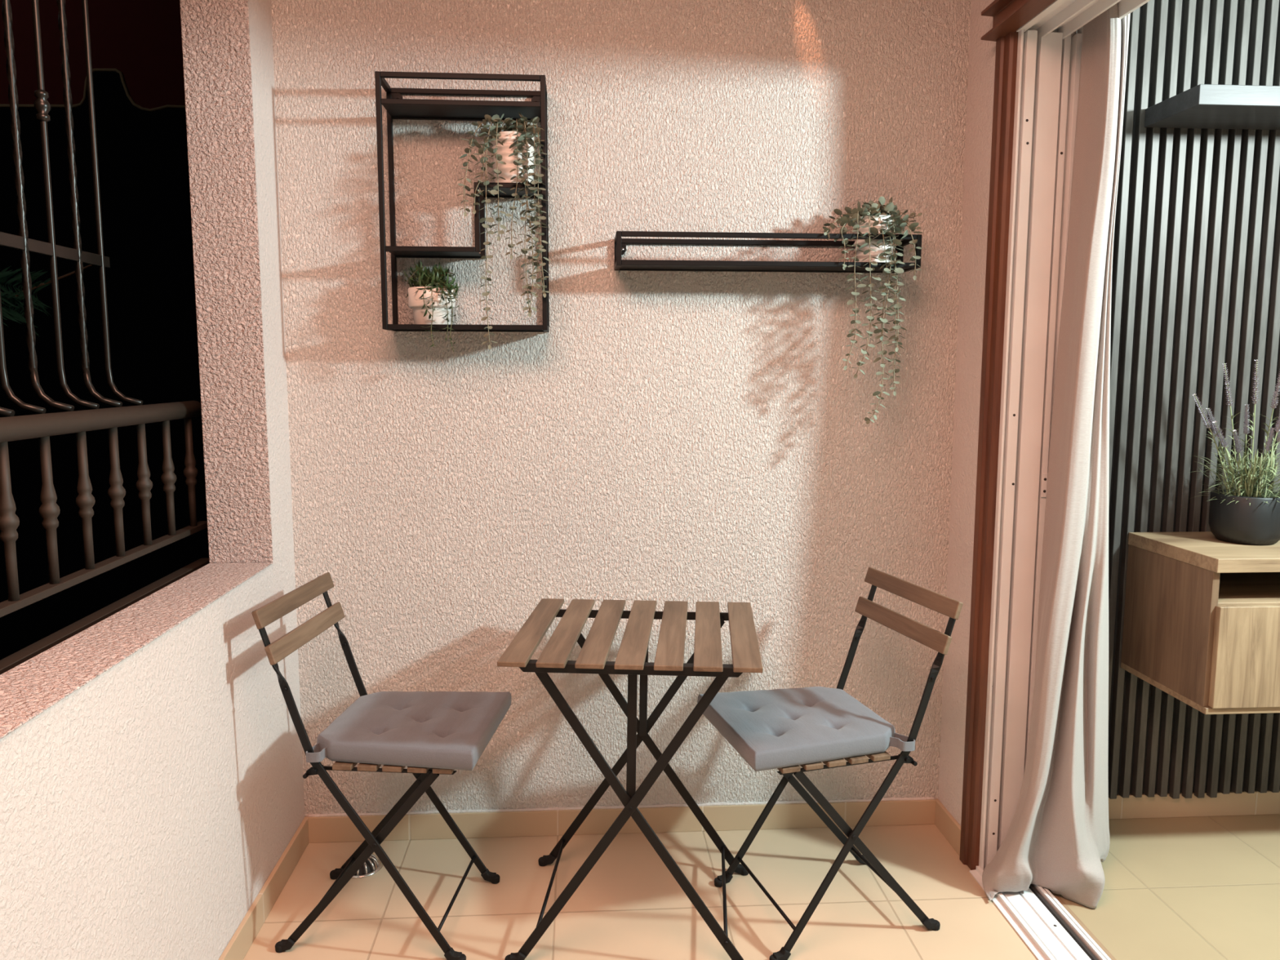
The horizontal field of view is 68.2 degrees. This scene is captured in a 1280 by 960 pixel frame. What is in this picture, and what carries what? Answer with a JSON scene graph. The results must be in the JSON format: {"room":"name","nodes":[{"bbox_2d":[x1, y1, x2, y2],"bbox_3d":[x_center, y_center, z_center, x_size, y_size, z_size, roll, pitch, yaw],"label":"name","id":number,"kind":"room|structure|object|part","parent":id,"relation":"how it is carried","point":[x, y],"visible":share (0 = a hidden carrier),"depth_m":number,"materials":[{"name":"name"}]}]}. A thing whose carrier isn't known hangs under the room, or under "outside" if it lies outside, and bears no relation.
{"room":"balcony","nodes":[
{"label":"balcony","id":0,"kind":"room"},
{"bbox_2d":[0,0,305,959],"bbox_3d":[-0.854,-0.016,0.329,0.148,2.560,4.300,0,7,-4],"label":"wall","id":1,"kind":"structure","parent":0,"point":[144,812],"depth_m":1.78,"materials":[{"name":"paint"}]},
{"bbox_2d":[0,0,142,417],"bbox_3d":[-1.089,-0.796,0.929,0.084,1.536,2.305,0,7,-4],"label":"window grille","id":2,"kind":"object","parent":1,"relation":"in","point":[21,242],"visible":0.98,"depth_m":1.90,"materials":[{"name":"metal"}]},
{"bbox_2d":[0,400,209,675],"bbox_3d":[-1.048,0.168,1.181,0.044,0.444,2.570,0,7,-4],"label":"balcony railing","id":3,"kind":"object","parent":1,"relation":"attached to","point":[42,426],"visible":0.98,"depth_m":1.86,"materials":[{"name":"wood"}]},
{"bbox_3d":[-1.047,-0.031,1.147,0.044,0.042,2.550,0,7,-4],"label":"handrail","id":4,"kind":"part","parent":3,"relation":"part of","materials":[{"name":"metal"}]},
{"bbox_2d":[0,0,273,739],"bbox_3d":[-0.909,-0.426,1.145,0.154,1.540,2.220,0,7,-4],"label":"window frame","id":5,"kind":"structure","parent":1,"relation":"attached to","point":[215,33],"depth_m":2.23,"materials":[{"name":"paint"}]},
{"bbox_2d":[218,816,309,959],"bbox_3d":[-0.777,1.218,0.482,0.011,0.073,4.300,0,7,-4],"label":"baseboard","id":6,"kind":"structure","parent":1,"relation":"attached to","point":[237,948],"depth_m":2.26,"materials":[{"name":"beige tile"}]},
{"bbox_2d":[271,0,971,816],"bbox_3d":[2.172,-0.297,2.741,6.505,2.560,0.150,0,7,-4],"label":"wall","id":7,"kind":"structure","parent":0,"point":[691,437],"depth_m":2.52,"materials":[{"name":"paint"}]},
{"bbox_2d":[374,71,549,332],"bbox_3d":[-0.435,-0.682,2.374,0.404,0.607,0.146,0,7,-4],"label":"display shelf","id":8,"kind":"object","parent":7,"relation":"attached to","point":[397,107],"visible":0.94,"depth_m":2.34,"materials":[{"name":"black metal"}]},
{"bbox_2d":[403,258,464,351],"bbox_3d":[-0.511,-0.440,2.379,0.162,0.236,0.200,0,7,-4],"label":"potted trailing plant","id":9,"kind":"object","parent":8,"relation":"on","point":[432,299],"visible":0.96,"depth_m":2.34,"materials":[{"name":"green plant"}]},
{"bbox_3d":[-0.521,-0.447,2.349,0.024,0.088,0.080,0,7,-4],"label":"stem","id":10,"kind":"part","parent":9,"relation":"part of","materials":[{"name":"green plant"}]},
{"bbox_3d":[-0.525,-0.435,2.390,0.116,0.097,0.116,0,7,-4],"label":"pot","id":11,"kind":"part","parent":9,"relation":"part of","materials":[{"name":"ceramic"}]},
{"bbox_3d":[-0.516,-0.411,2.354,0.008,0.161,0.081,-1,7,-10],"label":"stem","id":12,"kind":"part","parent":9,"relation":"part of","materials":[{"name":"green plant"}]},
{"bbox_3d":[-0.500,-0.415,2.353,0.007,0.141,0.094,-5,8,-36],"label":"stem","id":13,"kind":"part","parent":9,"relation":"part of","materials":[{"name":"green plant"}]},
{"bbox_3d":[-0.492,-0.404,2.356,0.063,0.169,0.080,0,7,-4],"label":"stem","id":14,"kind":"part","parent":9,"relation":"part of","materials":[{"name":"green plant"}]},
{"bbox_3d":[-0.517,-0.573,2.381,0.220,0.004,0.125,0,7,-4],"label":"shelf plate","id":15,"kind":"part","parent":8,"relation":"part of","materials":[{"name":"black metal"}]},
{"bbox_3d":[-0.435,-0.915,2.346,0.383,0.004,0.125,0,7,-4],"label":"shelf plate","id":16,"kind":"part","parent":8,"relation":"part of","materials":[{"name":"black metal"}]},
{"bbox_2d":[457,111,551,349],"bbox_3d":[-0.334,-0.616,2.354,0.226,0.580,0.164,0,7,-4],"label":"potted plant","id":17,"kind":"object","parent":8,"relation":"on","point":[513,151],"visible":0.97,"depth_m":2.30,"materials":[{"name":"plant"}]},
{"bbox_3d":[-0.386,-0.769,2.315,0.086,0.230,0.070,0,7,-4],"label":"stem","id":18,"kind":"part","parent":17,"relation":"part of","materials":[{"name":"green plant"}]},
{"bbox_3d":[-0.365,-0.765,2.309,0.016,0.214,0.091,7,10,45],"label":"stem","id":19,"kind":"part","parent":17,"relation":"part of","materials":[{"name":"green plant"}]},
{"bbox_3d":[-0.362,-0.604,2.329,0.015,0.539,0.064,4,8,31],"label":"stem","id":20,"kind":"part","parent":17,"relation":"part of","materials":[{"name":"green plant"}]},
{"bbox_3d":[-0.336,-0.739,2.312,0.026,0.284,0.051,0,7,-4],"label":"stem","id":21,"kind":"part","parent":17,"relation":"part of","materials":[{"name":"green plant"}]},
{"bbox_3d":[-0.307,-0.717,2.316,0.019,0.329,0.050,0,7,-4],"label":"stem","id":22,"kind":"part","parent":17,"relation":"part of","materials":[{"name":"green plant"}]},
{"bbox_3d":[-0.283,-0.648,2.326,0.012,0.469,0.053,-2,7,-16],"label":"stem","id":23,"kind":"part","parent":17,"relation":"part of","materials":[{"name":"green plant"}]},
{"bbox_3d":[-0.281,-0.653,2.332,0.023,0.462,0.082,-2,7,-17],"label":"stem","id":24,"kind":"part","parent":17,"relation":"part of","materials":[{"name":"green plant"}]},
{"bbox_3d":[-0.262,-0.675,2.327,0.017,0.410,0.077,-4,8,-29],"label":"stem","id":25,"kind":"part","parent":17,"relation":"part of","materials":[{"name":"green plant"}]},
{"bbox_3d":[-0.258,-0.666,2.328,0.018,0.409,0.083,-4,8,-31],"label":"stem","id":26,"kind":"part","parent":17,"relation":"part of","materials":[{"name":"green plant"}]},
{"bbox_3d":[-0.321,-0.727,2.376,0.154,0.004,0.125,0,7,-4],"label":"shelf plate","id":27,"kind":"part","parent":8,"relation":"part of","materials":[{"name":"black metal"}]},
{"bbox_2d":[490,131,533,182],"bbox_3d":[-0.317,-0.791,2.361,0.110,0.128,0.110,0,7,-4],"label":"pot","id":28,"kind":"object","parent":8,"relation":"on","point":[506,146],"depth_m":2.31,"materials":[{"name":"ceramic"}]},
{"bbox_2d":[307,796,935,843],"bbox_3d":[-0.032,0.959,2.664,1.766,0.073,0.011,0,7,-4],"label":"baseboard","id":29,"kind":"structure","parent":7,"relation":"attached to","point":[900,812],"depth_m":2.65,"materials":[{"name":"beige tile"}]},
{"bbox_2d":[614,231,921,273],"bbox_3d":[0.322,-0.585,2.435,0.770,0.082,0.146,0,7,-4],"label":"display shelf","id":30,"kind":"object","parent":7,"relation":"attached to","point":[620,243],"visible":0.82,"depth_m":2.39,"materials":[{"name":"black metal"}]},
{"bbox_3d":[0.322,-0.550,2.439,0.749,0.005,0.125,0,7,-4],"label":"shelf plate","id":31,"kind":"part","parent":30,"relation":"part of","materials":[{"name":"black metal"}]},
{"bbox_2d":[822,195,922,424],"bbox_3d":[0.582,-0.437,2.438,0.263,0.581,0.175,0,7,-4],"label":"potted plant","id":32,"kind":"object","parent":30,"relation":"on","point":[874,219],"visible":0.98,"depth_m":2.39,"materials":[{"name":"plant"}]},
{"bbox_3d":[0.522,-0.654,2.401,0.142,0.064,0.011,-4,8,-33],"label":"stem","id":33,"kind":"part","parent":32,"relation":"part of","materials":[{"name":"green plant"}]},
{"bbox_3d":[0.539,-0.609,2.400,0.020,0.132,0.097,7,10,44],"label":"stem","id":34,"kind":"part","parent":32,"relation":"part of","materials":[{"name":"green plant"}]},
{"bbox_3d":[0.554,-0.488,2.402,0.019,0.394,0.082,5,9,37],"label":"stem","id":35,"kind":"part","parent":32,"relation":"part of","materials":[{"name":"green plant"}]},
{"bbox_3d":[0.575,-0.476,2.405,0.055,0.411,0.058,0,7,-4],"label":"stem","id":36,"kind":"part","parent":32,"relation":"part of","materials":[{"name":"green plant"}]},
{"bbox_3d":[0.614,-0.416,2.411,0.031,0.526,0.066,3,8,26],"label":"stem","id":37,"kind":"part","parent":32,"relation":"part of","materials":[{"name":"green plant"}]},
{"bbox_3d":[0.624,-0.522,2.406,0.018,0.308,0.074,1,7,7],"label":"stem","id":38,"kind":"part","parent":32,"relation":"part of","materials":[{"name":"green plant"}]},
{"bbox_3d":[0.635,-0.454,2.412,0.013,0.452,0.058,-2,7,-21],"label":"stem","id":39,"kind":"part","parent":32,"relation":"part of","materials":[{"name":"green plant"}]},
{"bbox_3d":[0.641,-0.507,2.408,0.021,0.337,0.074,0,7,-4],"label":"stem","id":40,"kind":"part","parent":32,"relation":"part of","materials":[{"name":"green plant"}]},
{"bbox_3d":[0.665,-0.589,2.407,0.014,0.140,0.091,-4,8,-30],"label":"stem","id":41,"kind":"part","parent":32,"relation":"part of","materials":[{"name":"green plant"}]},
{"bbox_2d":[243,813,1279,959],"bbox_3d":[2.309,1.278,0.768,6.505,0.100,4.450,0,7,-4],"label":"floor","id":42,"kind":"structure","parent":0,"point":[629,905],"depth_m":2.33,"materials":[{"name":"tile"}]},
{"bbox_2d":[341,853,382,878],"bbox_3d":[-0.730,0.998,2.477,0.108,0.036,0.108,0,7,-4],"label":"floor drain","id":43,"kind":"object","parent":42,"relation":"on","point":[373,864],"visible":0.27,"depth_m":2.46,"materials":[{"name":"silver metal"}]},
{"bbox_2d":[355,857,374,873],"bbox_3d":[-0.730,1.002,2.478,0.068,0.023,0.068,0,7,-4],"label":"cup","id":44,"kind":"object","parent":43,"relation":"on","point":[368,867],"depth_m":2.46,"materials":[{"name":"silver metal"}]},
{"bbox_2d":[251,572,499,959],"bbox_3d":[-0.592,0.649,2.217,0.447,0.792,0.385,1,7,4],"label":"folding chair","id":45,"kind":"object","parent":42,"relation":"on","point":[277,651],"visible":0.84,"depth_m":2.08,"materials":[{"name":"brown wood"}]},
{"bbox_3d":[-0.613,0.835,2.086,0.355,0.420,0.005,1,7,4],"label":"leg","id":46,"kind":"part","parent":45,"relation":"part of","materials":[{"name":"black metal"}]},
{"bbox_3d":[-0.589,0.799,2.389,0.355,0.420,0.005,1,7,4],"label":"leg","id":47,"kind":"part","parent":45,"relation":"part of","materials":[{"name":"black metal"}]},
{"bbox_3d":[-0.554,0.633,2.064,0.313,0.008,0.005,1,7,4],"label":"seat rail","id":48,"kind":"part","parent":45,"relation":"part of","materials":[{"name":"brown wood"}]},
{"bbox_3d":[-0.594,0.623,2.382,0.417,0.769,0.019,1,7,4],"label":"leg","id":49,"kind":"part","parent":45,"relation":"part of","materials":[{"name":"black metal"}]},
{"bbox_2d":[306,691,511,770],"bbox_3d":[-0.524,0.572,2.214,0.370,0.053,0.384,1,7,4],"label":"seat cushion","id":50,"kind":"object","parent":45,"relation":"on","point":[443,730],"visible":1,"depth_m":2.13,"materials":[{"name":"fabric"}]},
{"bbox_2d":[497,598,763,959],"bbox_3d":[-0.005,0.694,2.246,0.553,0.700,0.541,1,7,4],"label":"folding table","id":51,"kind":"object","parent":42,"relation":"on","point":[632,659],"visible":0.95,"depth_m":2.06,"materials":[{"name":"brown wood"}]},
{"bbox_3d":[-0.041,0.723,2.023,0.452,0.660,0.006,1,7,4],"label":"leg","id":52,"kind":"part","parent":51,"relation":"part of","materials":[{"name":"black metal"}]},
{"bbox_3d":[-0.020,0.395,1.982,0.486,0.020,0.025,1,7,4],"label":"rail","id":53,"kind":"part","parent":51,"relation":"part of","materials":[{"name":"black metal"}]},
{"bbox_3d":[-0.012,0.673,2.440,0.452,0.660,0.006,1,7,4],"label":"leg","id":54,"kind":"part","parent":51,"relation":"part of","materials":[{"name":"black metal"}]},
{"bbox_3d":[0.000,0.722,2.027,0.452,0.660,0.006,1,7,4],"label":"leg","id":55,"kind":"part","parent":51,"relation":"part of","materials":[{"name":"black metal"}]},
{"bbox_3d":[0.009,0.344,2.409,0.486,0.020,0.006,1,7,4],"label":"rail","id":56,"kind":"part","parent":51,"relation":"part of","materials":[{"name":"black metal"}]},
{"bbox_3d":[0.028,0.674,2.430,0.452,0.660,0.006,1,7,4],"label":"leg","id":57,"kind":"part","parent":51,"relation":"part of","materials":[{"name":"black metal"}]},
{"bbox_2d":[714,567,963,959],"bbox_3d":[0.451,0.647,2.256,0.447,0.792,0.385,-2,7,-17],"label":"folding chair","id":58,"kind":"object","parent":42,"relation":"on","point":[940,642],"visible":0.75,"depth_m":2.15,"materials":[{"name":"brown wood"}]},
{"bbox_3d":[0.417,0.621,2.417,0.417,0.769,0.019,-2,7,-17],"label":"leg","id":59,"kind":"part","parent":58,"relation":"part of","materials":[{"name":"black metal"}]},
{"bbox_2d":[697,686,915,771],"bbox_3d":[0.381,0.571,2.241,0.389,0.053,0.384,-2,7,-15],"label":"seat cushion","id":60,"kind":"object","parent":58,"relation":"on","point":[775,728],"visible":0.98,"depth_m":2.15,"materials":[{"name":"fabric"}]},
{"bbox_3d":[0.415,0.797,2.424,0.355,0.420,0.005,-2,7,-17],"label":"leg","id":61,"kind":"part","parent":58,"relation":"part of","materials":[{"name":"black metal"}]},
{"bbox_3d":[0.447,0.632,2.098,0.313,0.008,0.005,-2,7,-17],"label":"seat rail","id":62,"kind":"part","parent":58,"relation":"part of","materials":[{"name":"black metal"}]},
{"bbox_3d":[0.504,0.832,2.133,0.355,0.420,0.005,-2,7,-17],"label":"leg","id":63,"kind":"part","parent":58,"relation":"part of","materials":[{"name":"black metal"}]},
{"bbox_3d":[0.514,0.659,2.102,0.417,0.769,0.019,-2,7,-17],"label":"leg","id":64,"kind":"part","parent":58,"relation":"part of","materials":[{"name":"black metal"}]},
{"bbox_2d":[853,215,896,262],"bbox_3d":[0.608,-0.615,2.450,0.114,0.122,0.114,0,7,-4],"label":"pot","id":65,"kind":"object","parent":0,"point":[867,220],"depth_m":2.40,"materials":[{"name":"ceramic"}]},
{"bbox_2d":[937,0,1076,825],"bbox_3d":[1.082,-0.027,0.456,0.161,2.560,4.300,0,7,-4],"label":"wall","id":66,"kind":"structure","parent":0,"point":[982,53],"depth_m":2.50,"materials":[{"name":"paint"}]},
{"bbox_2d":[934,798,960,856],"bbox_3d":[0.860,0.966,2.621,0.011,0.073,0.215,0,7,-4],"label":"baseboard","id":67,"kind":"structure","parent":66,"relation":"attached to","point":[946,824],"depth_m":2.62,"materials":[{"name":"beige tile"}]},
{"bbox_2d":[959,31,1017,870],"bbox_3d":[0.871,-0.021,2.374,0.026,2.093,0.063,0,7,-4],"label":"trim","id":68,"kind":"structure","parent":66,"relation":"attached to","point":[1006,57],"depth_m":2.35,"materials":[{"name":"brown wood"}]},
{"bbox_2d":[981,0,1055,41],"bbox_3d":[0.939,-0.949,0.919,0.054,0.104,2.755,0,7,-4],"label":"trim","id":69,"kind":"structure","parent":66,"relation":"attached to","point":[1008,15],"depth_m":2.19,"materials":[{"name":"brown wood"}]},
{"bbox_2d":[982,2,1130,908],"bbox_3d":[1.073,-0.059,1.887,0.392,2.277,0.945,0,7,-4],"label":"curtain","id":70,"kind":"object","parent":66,"relation":"hanging from","point":[1056,839],"visible":0.98,"depth_m":2.24,"materials":[{"name":"fabric"}]},
{"bbox_2d":[969,0,1150,959],"bbox_3d":[1.041,0.121,1.028,0.187,2.130,2.704,0,7,-4],"label":"door","id":71,"kind":"structure","parent":66,"relation":"in","point":[1048,64],"depth_m":2.31,"materials":[{"name":"metal"}]},
{"bbox_3d":[1.007,0.013,2.355,0.015,0.060,0.004,0,7,-4],"label":"strike plate","id":72,"kind":"part","parent":71,"relation":"part of","materials":[{"name":"metal"}]},
{"bbox_2d":[1048,888,1116,959],"bbox_3d":[1.106,1.183,1.157,0.026,0.012,2.700,0,7,-4],"label":"door frame","id":73,"kind":"structure","parent":66,"relation":"attached to","point":[1097,941],"depth_m":2.22,"materials":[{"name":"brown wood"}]},
{"bbox_2d":[1208,488,1279,544],"bbox_3d":[1.603,0.098,2.495,0.176,0.128,0.176,0,7,-4],"label":"pot","id":74,"kind":"object","parent":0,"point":[1238,516],"depth_m":2.43,"materials":[{"name":"ceramic"}]},
{"label":"outside","id":75,"kind":"structure","parent":0,"visible":0},
{"bbox_2d":[0,264,92,335],"bbox_3d":[-2.179,-0.689,3.485,0.126,0.321,0.960,0,7,-4],"label":"branch","id":76,"kind":"object","parent":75,"point":[11,299],"visible":0.82,"depth_m":3.34,"materials":[{"name":"green plant"}]},
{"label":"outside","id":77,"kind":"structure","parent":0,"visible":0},
{"bbox_2d":[0,0,185,111],"bbox_3d":[-3.135,-2.761,5.049,3.051,1.518,0.023,0,7,-4],"label":"awning","id":78,"kind":"object","parent":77,"point":[140,41],"visible":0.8,"depth_m":5.11,"materials":[{"name":"black"}]},
{"bbox_3d":[5.638,-0.052,0.754,0.150,2.560,4.600,0,7,-4],"label":"wall","id":79,"kind":"structure","parent":0,"visible":0},
{"bbox_2d":[1107,0,1279,799],"bbox_3d":[2.033,-0.289,2.642,1.995,2.434,0.029,0,7,-4],"label":"wall panel","id":80,"kind":"object","parent":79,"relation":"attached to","point":[1196,272],"visible":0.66,"depth_m":2.58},
{"bbox_2d":[1120,531,1279,714],"bbox_3d":[2.107,0.357,2.520,1.471,0.389,0.374,0,7,-4],"label":"cabinet","id":81,"kind":"object","parent":80,"relation":"attached to","point":[1202,623],"visible":1,"depth_m":2.36,"materials":[{"name":"brown wood"}]},
{"bbox_3d":[1.383,0.369,2.483,0.018,0.339,0.356,0,7,-4],"label":"panel","id":82,"kind":"part","parent":81,"relation":"part of","materials":[{"name":"brown wood"}]},
{"bbox_3d":[2.107,0.542,2.546,1.469,0.016,0.366,0,7,-4],"label":"panel","id":83,"kind":"part","parent":81,"relation":"part of","materials":[{"name":"brown wood"}]},
{"bbox_3d":[2.107,0.180,2.500,1.471,0.034,0.372,0,7,-4],"label":"panel","id":84,"kind":"part","parent":81,"relation":"part of","materials":[{"name":"brown wood"}]},
{"bbox_2d":[1190,360,1279,544],"bbox_3d":[1.597,-0.074,2.474,0.283,0.476,0.263,4,8,33],"label":"lavender","id":85,"kind":"object","parent":81,"relation":"on","point":[1246,513],"visible":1,"depth_m":2.44,"materials":[{"name":"plant"}]},
{"bbox_3d":[1.490,-0.079,2.448,0.143,0.284,0.059,0,7,-4],"label":"flower stem","id":86,"kind":"part","parent":85,"relation":"part of","materials":[{"name":"purple plant"}]},
{"bbox_3d":[1.534,-0.064,2.483,0.077,0.247,0.068,-5,9,-37],"label":"flower stem","id":87,"kind":"part","parent":85,"relation":"part of","materials":[{"name":"purple plant"}]},
{"bbox_3d":[1.522,-0.043,2.448,0.098,0.213,0.051,-2,7,-20],"label":"flower stem","id":88,"kind":"part","parent":85,"relation":"part of","materials":[{"name":"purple plant"}]},
{"bbox_3d":[1.552,-0.122,2.469,0.079,0.363,0.059,0,7,-4],"label":"flower stem","id":89,"kind":"part","parent":85,"relation":"part of","materials":[{"name":"purple plant"}]},
{"bbox_3d":[1.559,-0.033,2.459,0.071,0.190,0.059,0,7,-4],"label":"flower stem","id":90,"kind":"part","parent":85,"relation":"part of","materials":[{"name":"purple plant"}]},
{"bbox_3d":[1.600,-0.070,2.496,0.065,0.254,0.062,0,7,-4],"label":"flower stem","id":91,"kind":"part","parent":85,"relation":"part of","materials":[{"name":"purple plant"}]},
{"bbox_3d":[1.593,-0.125,2.459,0.066,0.372,0.055,0,7,-4],"label":"flower stem","id":92,"kind":"part","parent":85,"relation":"part of","materials":[{"name":"purple plant"}]},
{"bbox_3d":[1.616,-0.037,2.460,0.067,0.197,0.064,6,9,39],"label":"flower stem","id":93,"kind":"part","parent":85,"relation":"part of","materials":[{"name":"green plant"}]},
{"bbox_3d":[1.629,-0.116,2.463,0.066,0.354,0.064,2,7,14],"label":"flower stem","id":94,"kind":"part","parent":85,"relation":"part of","materials":[{"name":"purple plant"}]},
{"bbox_3d":[1.676,-0.056,2.506,0.089,0.225,0.059,0,7,-4],"label":"flower stem","id":95,"kind":"part","parent":85,"relation":"part of","materials":[{"name":"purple plant"}]},
{"bbox_3d":[1.635,-0.071,2.443,0.069,0.269,0.066,0,7,-4],"label":"flower stem","id":96,"kind":"part","parent":85,"relation":"part of","materials":[{"name":"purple plant"}]},
{"bbox_3d":[1.801,0.429,2.329,0.807,0.253,0.018,0,7,-4],"label":"door","id":97,"kind":"part","parent":81,"relation":"part of","materials":[{"name":"brown wood"}]},
{"bbox_2d":[1217,572,1279,605],"bbox_3d":[2.116,0.283,2.517,1.451,0.016,0.340,0,7,-4],"label":"niche shelf","id":98,"kind":"object","parent":81,"relation":"attached to","point":[1246,588],"depth_m":2.45,"materials":[{"name":"brown wood"}]},
{"bbox_2d":[1144,84,1279,129],"bbox_3d":[1.891,-0.947,2.427,1.100,0.048,0.222,0,7,-4],"label":"floating shelf","id":99,"kind":"object","parent":80,"relation":"attached to","point":[1207,106],"visible":1,"depth_m":2.35,"materials":[{"name":"black wood"}]},
{"bbox_2d":[1108,790,1279,819],"bbox_3d":[3.219,0.942,2.877,4.410,0.072,0.012,0,7,-4],"label":"baseboard","id":100,"kind":"structure","parent":79,"relation":"attached to","point":[1244,803],"depth_m":2.77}
]}

